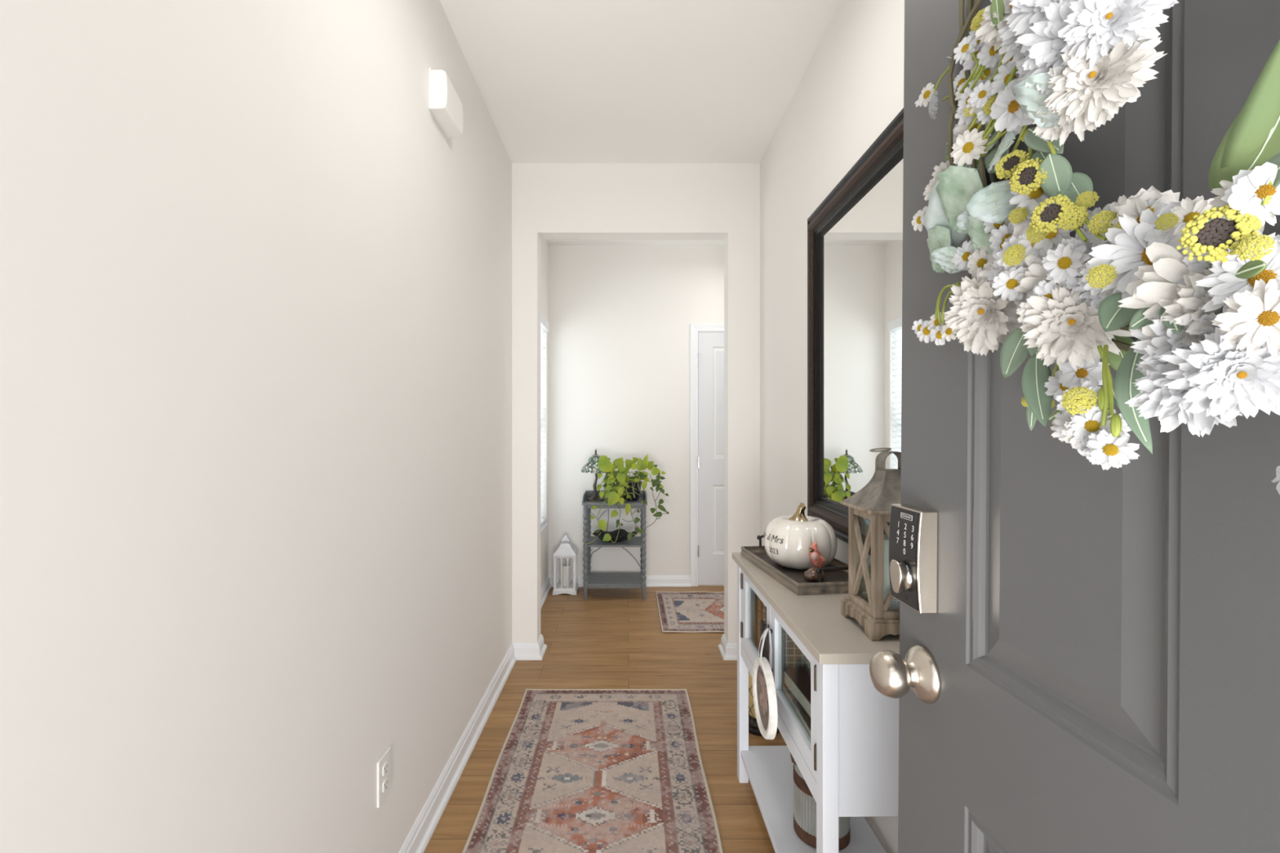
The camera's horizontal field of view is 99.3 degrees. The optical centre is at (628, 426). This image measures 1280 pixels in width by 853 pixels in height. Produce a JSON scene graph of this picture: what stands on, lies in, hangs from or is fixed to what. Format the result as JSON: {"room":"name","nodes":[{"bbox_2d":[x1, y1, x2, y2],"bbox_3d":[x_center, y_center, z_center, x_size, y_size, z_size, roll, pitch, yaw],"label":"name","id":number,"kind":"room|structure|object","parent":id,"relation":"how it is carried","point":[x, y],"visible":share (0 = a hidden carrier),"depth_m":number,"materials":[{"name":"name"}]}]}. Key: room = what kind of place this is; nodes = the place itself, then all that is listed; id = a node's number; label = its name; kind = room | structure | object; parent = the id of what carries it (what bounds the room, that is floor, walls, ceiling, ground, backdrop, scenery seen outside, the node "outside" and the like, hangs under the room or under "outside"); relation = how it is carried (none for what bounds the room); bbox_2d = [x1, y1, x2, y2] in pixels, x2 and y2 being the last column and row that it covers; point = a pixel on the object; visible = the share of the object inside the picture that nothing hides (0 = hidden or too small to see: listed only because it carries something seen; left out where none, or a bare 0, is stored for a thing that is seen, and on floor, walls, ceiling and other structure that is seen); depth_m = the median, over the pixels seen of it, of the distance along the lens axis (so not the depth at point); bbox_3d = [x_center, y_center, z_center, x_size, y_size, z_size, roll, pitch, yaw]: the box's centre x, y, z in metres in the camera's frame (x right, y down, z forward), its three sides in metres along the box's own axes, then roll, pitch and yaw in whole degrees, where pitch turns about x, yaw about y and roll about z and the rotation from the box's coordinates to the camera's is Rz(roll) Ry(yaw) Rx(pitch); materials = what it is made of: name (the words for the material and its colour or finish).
{"room":"entrance hallway","nodes":[
{"label":"entrance hallway","id":0,"kind":"room"},
{"bbox_2d":[0,0,548,852],"bbox_3d":[-0.700,-0.087,2.075,0.120,2.715,4.750,0,0,0],"label":"wall","id":1,"kind":"structure","parent":0,"point":[255,295],"depth_m":0.91,"materials":[{"name":"paint"}]},
{"bbox_2d":[377,746,391,808],"bbox_3d":[-0.636,0.912,1.415,0.009,0.116,0.072,0,0,0],"label":"wall outlet","id":2,"kind":"object","parent":1,"relation":"attached to","point":[384,764],"visible":1,"depth_m":1.41,"materials":[{"name":"white plastic"}]},
{"bbox_2d":[382,777,388,792],"bbox_3d":[-0.633,0.933,1.415,0.003,0.031,0.030,0,0,0],"label":"receptacle","id":3,"kind":"object","parent":2,"relation":"attached to","point":[385,780],"depth_m":1.41,"materials":[{"name":"white plastic"}]},
{"bbox_2d":[382,760,388,776],"bbox_3d":[-0.633,0.891,1.415,0.003,0.031,0.030,0,0,0],"label":"receptacle","id":4,"kind":"object","parent":2,"relation":"attached to","point":[385,763],"depth_m":1.41,"materials":[{"name":"white plastic"}]},
{"bbox_2d":[428,67,463,138],"bbox_3d":[-0.611,-1.083,1.829,0.058,0.132,0.184,0,0,0],"label":"door chime","id":5,"kind":"object","parent":1,"relation":"attached to","point":[445,104],"visible":1,"depth_m":1.77,"materials":[{"name":"white plastic"}]},
{"bbox_2d":[398,634,546,852],"bbox_3d":[-0.555,1.228,1.484,0.169,0.084,3.288,0,0,0],"label":"baseboard","id":6,"kind":"structure","parent":1,"relation":"attached to","point":[420,836],"depth_m":2.04,"materials":[{"name":"white paint"}]},
{"bbox_2d":[540,522,547,533],"bbox_3d":[-0.692,-0.025,3.797,0.127,1.585,0.881,0,0,0],"label":"window","id":7,"kind":"structure","parent":1,"relation":"in","point":[544,525],"depth_m":4.09,"materials":[{"name":"white paint"}]},
{"bbox_2d":[540,311,548,525],"bbox_3d":[-0.660,-0.040,3.797,0.080,1.546,0.867,0,0,0],"label":"window blind","id":8,"kind":"object","parent":1,"relation":"attached to","point":[544,322],"visible":0.18,"depth_m":4.13,"materials":[{"name":"white paint"}]},
{"bbox_2d":[540,575,551,609],"bbox_3d":[-0.625,1.228,3.714,0.030,0.084,1.232,0,0,0],"label":"baseboard","id":9,"kind":"structure","parent":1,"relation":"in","point":[546,587],"depth_m":4.05,"materials":[{"name":"white paint"}]},
{"bbox_2d":[423,586,786,852],"bbox_3d":[1.620,1.320,2.075,4.760,0.100,4.750,0,0,0],"label":"floor","id":10,"kind":"structure","parent":0,"point":[614,638],"depth_m":2.71,"materials":[{"name":"brown wood"}]},
{"bbox_2d":[552,534,578,595],"bbox_3d":[-0.484,1.052,4.183,0.184,0.437,0.185,0,0,0],"label":"lantern","id":11,"kind":"object","parent":10,"relation":"on","point":[566,549],"visible":1,"depth_m":4.11,"materials":[{"name":"paint"}]},
{"bbox_2d":[562,564,569,586],"bbox_3d":[-0.484,1.142,4.185,0.062,0.160,0.062,0,0,0],"label":"pillar candle","id":12,"kind":"object","parent":11,"relation":"on","point":[564,566],"visible":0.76,"depth_m":4.16,"materials":[{"name":"white wax"}]},
{"bbox_2d":[462,688,723,852],"bbox_3d":[-0.108,1.264,1.389,0.780,0.010,2.445,0,0,0],"label":"runner rug","id":13,"kind":"object","parent":10,"relation":"on","point":[575,771],"visible":1,"depth_m":1.94,"materials":[{"name":"fabric"}]},
{"bbox_2d":[582,490,647,600],"bbox_3d":[-0.102,0.887,4.116,0.477,0.765,0.338,0,0,0],"label":"plant stand","id":14,"kind":"object","parent":10,"relation":"on","point":[591,580],"visible":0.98,"depth_m":3.98,"materials":[{"name":"grey paint"}]},
{"bbox_2d":[581,449,608,559],"bbox_3d":[-0.248,0.629,4.147,0.227,0.922,0.321,0,0,0],"label":"table lamp","id":15,"kind":"object","parent":14,"relation":"on","point":[591,466],"visible":0.72,"depth_m":4.05,"materials":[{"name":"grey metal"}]},
{"bbox_2d":[587,536,641,546],"bbox_3d":[-0.102,0.873,4.121,0.429,0.014,0.312,0,0,0],"label":"shelf","id":16,"kind":"object","parent":14,"relation":"attached to","point":[635,541],"depth_m":4.03,"materials":[{"name":"grey paint"}]},
{"bbox_2d":[587,572,641,588],"bbox_3d":[-0.102,1.165,4.121,0.429,0.033,0.312,0,0,0],"label":"shelf","id":17,"kind":"object","parent":14,"relation":"attached to","point":[595,580],"depth_m":4.05,"materials":[{"name":"grey paint"}]},
{"bbox_2d":[591,528,639,566],"bbox_3d":[-0.093,0.950,4.146,0.371,0.322,0.329,0,0,0],"label":"bowl","id":18,"kind":"object","parent":14,"relation":"on","point":[623,534],"visible":0.77,"depth_m":4.10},
{"bbox_2d":[582,454,669,543],"bbox_3d":[-0.019,0.525,4.088,0.626,0.645,0.380,0,0,0],"label":"pothos","id":19,"kind":"object","parent":14,"relation":"on","point":[625,490],"visible":0.98,"depth_m":3.98,"materials":[{"name":"green plant"}]},
{"bbox_2d":[615,480,642,501],"bbox_3d":[0.002,0.485,4.110,0.198,0.142,0.198,0,0,0],"label":"pot","id":20,"kind":"object","parent":14,"relation":"on","point":[629,482],"depth_m":4.03,"materials":[{"name":"black ceramic"}]},
{"bbox_2d":[655,591,724,632],"bbox_3d":[0.805,1.263,3.740,1.198,0.012,0.814,0,0,0],"label":"rug","id":21,"kind":"object","parent":10,"relation":"on","point":[678,611],"visible":0.32,"depth_m":3.70,"materials":[{"name":"beige fabric"}]},
{"bbox_2d":[732,552,899,852],"bbox_3d":[0.545,0.865,1.545,0.333,0.810,0.890,0,0,-1],"label":"console table","id":22,"kind":"object","parent":10,"relation":"on","point":[849,762],"visible":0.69,"depth_m":1.18,"materials":[{"name":"white paint"},{"name":"beige painted wood"},{"name":"clear glass"}]},
{"bbox_2d":[755,593,757,649],"bbox_3d":[0.517,0.652,1.865,0.161,0.285,0.042,0,0,0],"label":"book","id":23,"kind":"object","parent":22,"relation":"on","point":[756,595],"visible":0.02,"depth_m":1.86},
{"bbox_2d":[757,596,762,653],"bbox_3d":[0.520,0.649,1.812,0.171,0.290,0.048,0,0,0],"label":"book","id":24,"kind":"object","parent":22,"relation":"on","point":[759,602],"visible":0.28,"depth_m":1.81,"materials":[{"name":"gold paper"}]},
{"bbox_2d":[748,671,779,736],"bbox_3d":[0.560,1.089,2.305,0.168,0.362,0.168,0,0,0],"label":"candle lantern","id":25,"kind":"object","parent":22,"relation":"on","point":[753,729],"visible":0.06,"depth_m":2.26,"materials":[{"name":"metal"}]},
{"bbox_2d":[748,672,755,718],"bbox_3d":[0.560,1.129,2.305,0.104,0.178,0.104,0,0,0],"label":"candle","id":26,"kind":"object","parent":25,"relation":"on","point":[751,706],"depth_m":2.28,"materials":[{"name":"yellow wax"}]},
{"bbox_2d":[762,602,766,624],"bbox_3d":[0.523,0.648,1.738,0.181,0.292,0.052,0,0,0],"label":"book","id":27,"kind":"object","parent":22,"relation":"on","point":[764,607],"visible":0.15,"depth_m":1.74,"materials":[{"name":"brown paper"}]},
{"bbox_2d":[752,624,777,739],"bbox_3d":[0.368,0.681,1.427,0.047,0.252,0.199,0,0,0],"label":"sign","id":28,"kind":"object","parent":22,"relation":"hanging from","point":[765,701],"visible":1,"depth_m":1.41,"materials":[{"name":"white wood"}]},
{"bbox_2d":[759,672,768,715],"bbox_3d":[0.352,0.700,1.420,0.004,0.102,0.087,0,0,0],"label":"print","id":29,"kind":"object","parent":28,"relation":"attached to","point":[763,698],"depth_m":1.42},
{"bbox_2d":[781,626,810,692],"bbox_3d":[0.555,0.654,1.522,0.250,0.280,0.013,0,0,0],"label":"board","id":30,"kind":"object","parent":22,"relation":"on","point":[792,657],"visible":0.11,"depth_m":1.52,"materials":[{"name":"brown fabric"}]},
{"bbox_2d":[782,682,810,738],"bbox_3d":[0.515,0.752,1.355,0.181,0.087,0.300,0,0,0],"label":"album","id":31,"kind":"object","parent":22,"relation":"on","point":[804,719],"visible":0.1,"depth_m":1.37,"materials":[{"name":"beige paper"}]},
{"bbox_2d":[783,668,810,719],"bbox_3d":[0.520,0.689,1.385,0.171,0.042,0.240,0,0,-4],"label":"album","id":32,"kind":"object","parent":31,"relation":"on","point":[797,681],"visible":0.2,"depth_m":1.42,"materials":[{"name":"brown paper"}]},
{"bbox_2d":[740,534,871,595],"bbox_3d":[0.553,0.424,1.725,0.248,0.071,0.468,0,0,-7],"label":"wooden tray","id":33,"kind":"object","parent":22,"relation":"on","point":[835,581],"visible":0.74,"depth_m":1.61,"materials":[{"name":"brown wood"}]},
{"bbox_2d":[763,502,837,569],"bbox_3d":[0.551,0.346,1.753,0.226,0.202,0.224,0,0,0],"label":"pumpkin","id":34,"kind":"object","parent":33,"relation":"on","point":[788,539],"visible":0.9,"depth_m":1.68,"materials":[{"name":"white ceramic"}]},
{"bbox_2d":[803,541,825,582],"bbox_3d":[0.544,0.392,1.590,0.061,0.114,0.060,0,0,9],"label":"figurine","id":35,"kind":"object","parent":33,"relation":"on","point":[815,557],"visible":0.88,"depth_m":1.58,"materials":[{"name":"ceramic"}]},
{"bbox_2d":[740,746,885,852],"bbox_3d":[0.549,1.163,1.550,0.294,0.019,0.826,0,0,-1],"label":"shelf","id":36,"kind":"object","parent":22,"relation":"attached to","point":[769,769],"depth_m":1.66,"materials":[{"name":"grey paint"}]},
{"bbox_2d":[790,752,850,850],"bbox_3d":[0.548,1.017,1.545,0.154,0.271,0.154,0,0,32],"label":"basket","id":37,"kind":"object","parent":22,"relation":"on","point":[804,803],"visible":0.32,"depth_m":1.50,"materials":[{"name":"white wicker"}]},
{"bbox_2d":[840,447,901,640],"bbox_3d":[0.604,0.254,1.248,0.172,0.411,0.172,0,0,0],"label":"wooden lantern","id":38,"kind":"object","parent":22,"relation":"on","point":[873,502],"visible":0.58,"depth_m":1.22,"materials":[{"name":"brown wood"}]},
{"bbox_2d":[883,534,899,609],"bbox_3d":[0.604,0.331,1.248,0.074,0.172,0.075,0,0,0],"label":"pillar candle","id":39,"kind":"object","parent":38,"relation":"in","point":[895,605],"visible":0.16,"depth_m":1.22,"materials":[{"name":"white wax"}]},
{"bbox_2d":[511,163,759,642],"bbox_3d":[1.680,-0.087,3.039,4.640,2.715,0.118,0,0,0],"label":"wall","id":40,"kind":"structure","parent":0,"point":[550,201],"depth_m":2.98,"materials":[{"name":"paint"}]},
{"bbox_2d":[718,634,737,660],"bbox_3d":[2.208,1.228,3.039,3.385,0.084,0.178,0,0,0],"label":"baseboard","id":41,"kind":"structure","parent":40,"relation":"attached to","point":[728,651],"depth_m":2.97,"materials":[{"name":"white paint"}]},
{"bbox_2d":[548,244,724,586],"bbox_3d":[1.680,-0.087,4.390,4.640,2.715,0.120,0,0,0],"label":"wall","id":42,"kind":"structure","parent":0,"point":[620,317],"depth_m":4.33,"materials":[{"name":"paint"}]},
{"bbox_2d":[594,546,604,551],"bbox_3d":[-0.235,0.935,4.326,0.072,0.116,0.009,0,0,0],"label":"wall outlet","id":43,"kind":"object","parent":42,"relation":"attached to","point":[602,548],"visible":0.28,"depth_m":4.32,"materials":[{"name":"white plastic"}]},
{"bbox_2d":[548,575,691,586],"bbox_3d":[-0.073,1.228,4.315,1.134,0.084,0.030,0,0,0],"label":"baseboard","id":44,"kind":"structure","parent":42,"relation":"attached to","point":[651,580],"depth_m":4.31,"materials":[{"name":"white paint"}]},
{"bbox_2d":[690,324,724,586],"bbox_3d":[0.936,0.227,4.321,0.888,2.086,0.019,0,0,0],"label":"door frame","id":45,"kind":"structure","parent":42,"relation":"attached to","point":[695,328],"depth_m":4.32,"materials":[{"name":"white paint"}]},
{"bbox_2d":[697,332,724,584],"bbox_3d":[0.932,0.256,4.293,0.768,2.008,0.079,0,0,0],"label":"door","id":46,"kind":"structure","parent":42,"relation":"in","point":[711,468],"depth_m":4.32,"materials":[{"name":"white paint"}]},
{"bbox_2d":[440,0,840,244],"bbox_3d":[1.620,-1.495,2.075,4.760,0.100,4.750,0,0,0],"label":"ceiling","id":47,"kind":"structure","parent":0,"point":[557,81],"depth_m":2.20,"materials":[{"name":"paint"}]},
{"bbox_2d":[760,0,904,852],"bbox_3d":[0.780,-0.087,1.411,0.120,2.715,3.141,0,0,0],"label":"wall","id":48,"kind":"structure","parent":0,"point":[851,89],"depth_m":2.25,"materials":[{"name":"paint"}]},
{"bbox_2d":[807,107,903,555],"bbox_3d":[0.694,-0.215,1.420,0.050,1.170,1.330,0,0,0],"label":"wall mirror","id":49,"kind":"object","parent":48,"relation":"attached to","point":[855,235],"visible":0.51,"depth_m":1.66,"materials":[{"name":"brown metal"}]},
{"bbox_2d":[821,158,903,502],"bbox_3d":[0.700,-0.215,1.420,0.004,0.940,1.100,0,0,0],"label":"mirror glass","id":50,"kind":"object","parent":49,"relation":"attached to","point":[862,244],"depth_m":1.62,"materials":[{"name":"silver metal"}]},
{"bbox_2d":[864,817,887,852],"bbox_3d":[0.705,1.228,1.410,0.030,0.084,3.140,0,0,0],"label":"baseboard","id":51,"kind":"structure","parent":48,"relation":"attached to","point":[865,818],"depth_m":1.58,"materials":[{"name":"white paint"}]},
{"bbox_3d":[0.100,-0.087,-0.230,1.480,2.715,0.140,0,0,0],"label":"wall","id":52,"kind":"structure","parent":0,"visible":0},
{"bbox_2d":[869,0,1279,852],"bbox_3d":[0.387,0.248,0.292,0.122,2.020,0.916,0,0,-2],"label":"door","id":53,"kind":"structure","parent":52,"relation":"in","point":[1088,660],"depth_m":0.46,"materials":[{"name":"grey paint"}]},
{"bbox_2d":[911,0,1279,494],"bbox_3d":[0.358,-0.365,0.324,0.188,0.811,0.674,0,0,4],"label":"flower wreath","id":54,"kind":"object","parent":53,"relation":"hanging from","point":[1181,300],"visible":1,"depth_m":0.35,"materials":[{"name":"white plant"}]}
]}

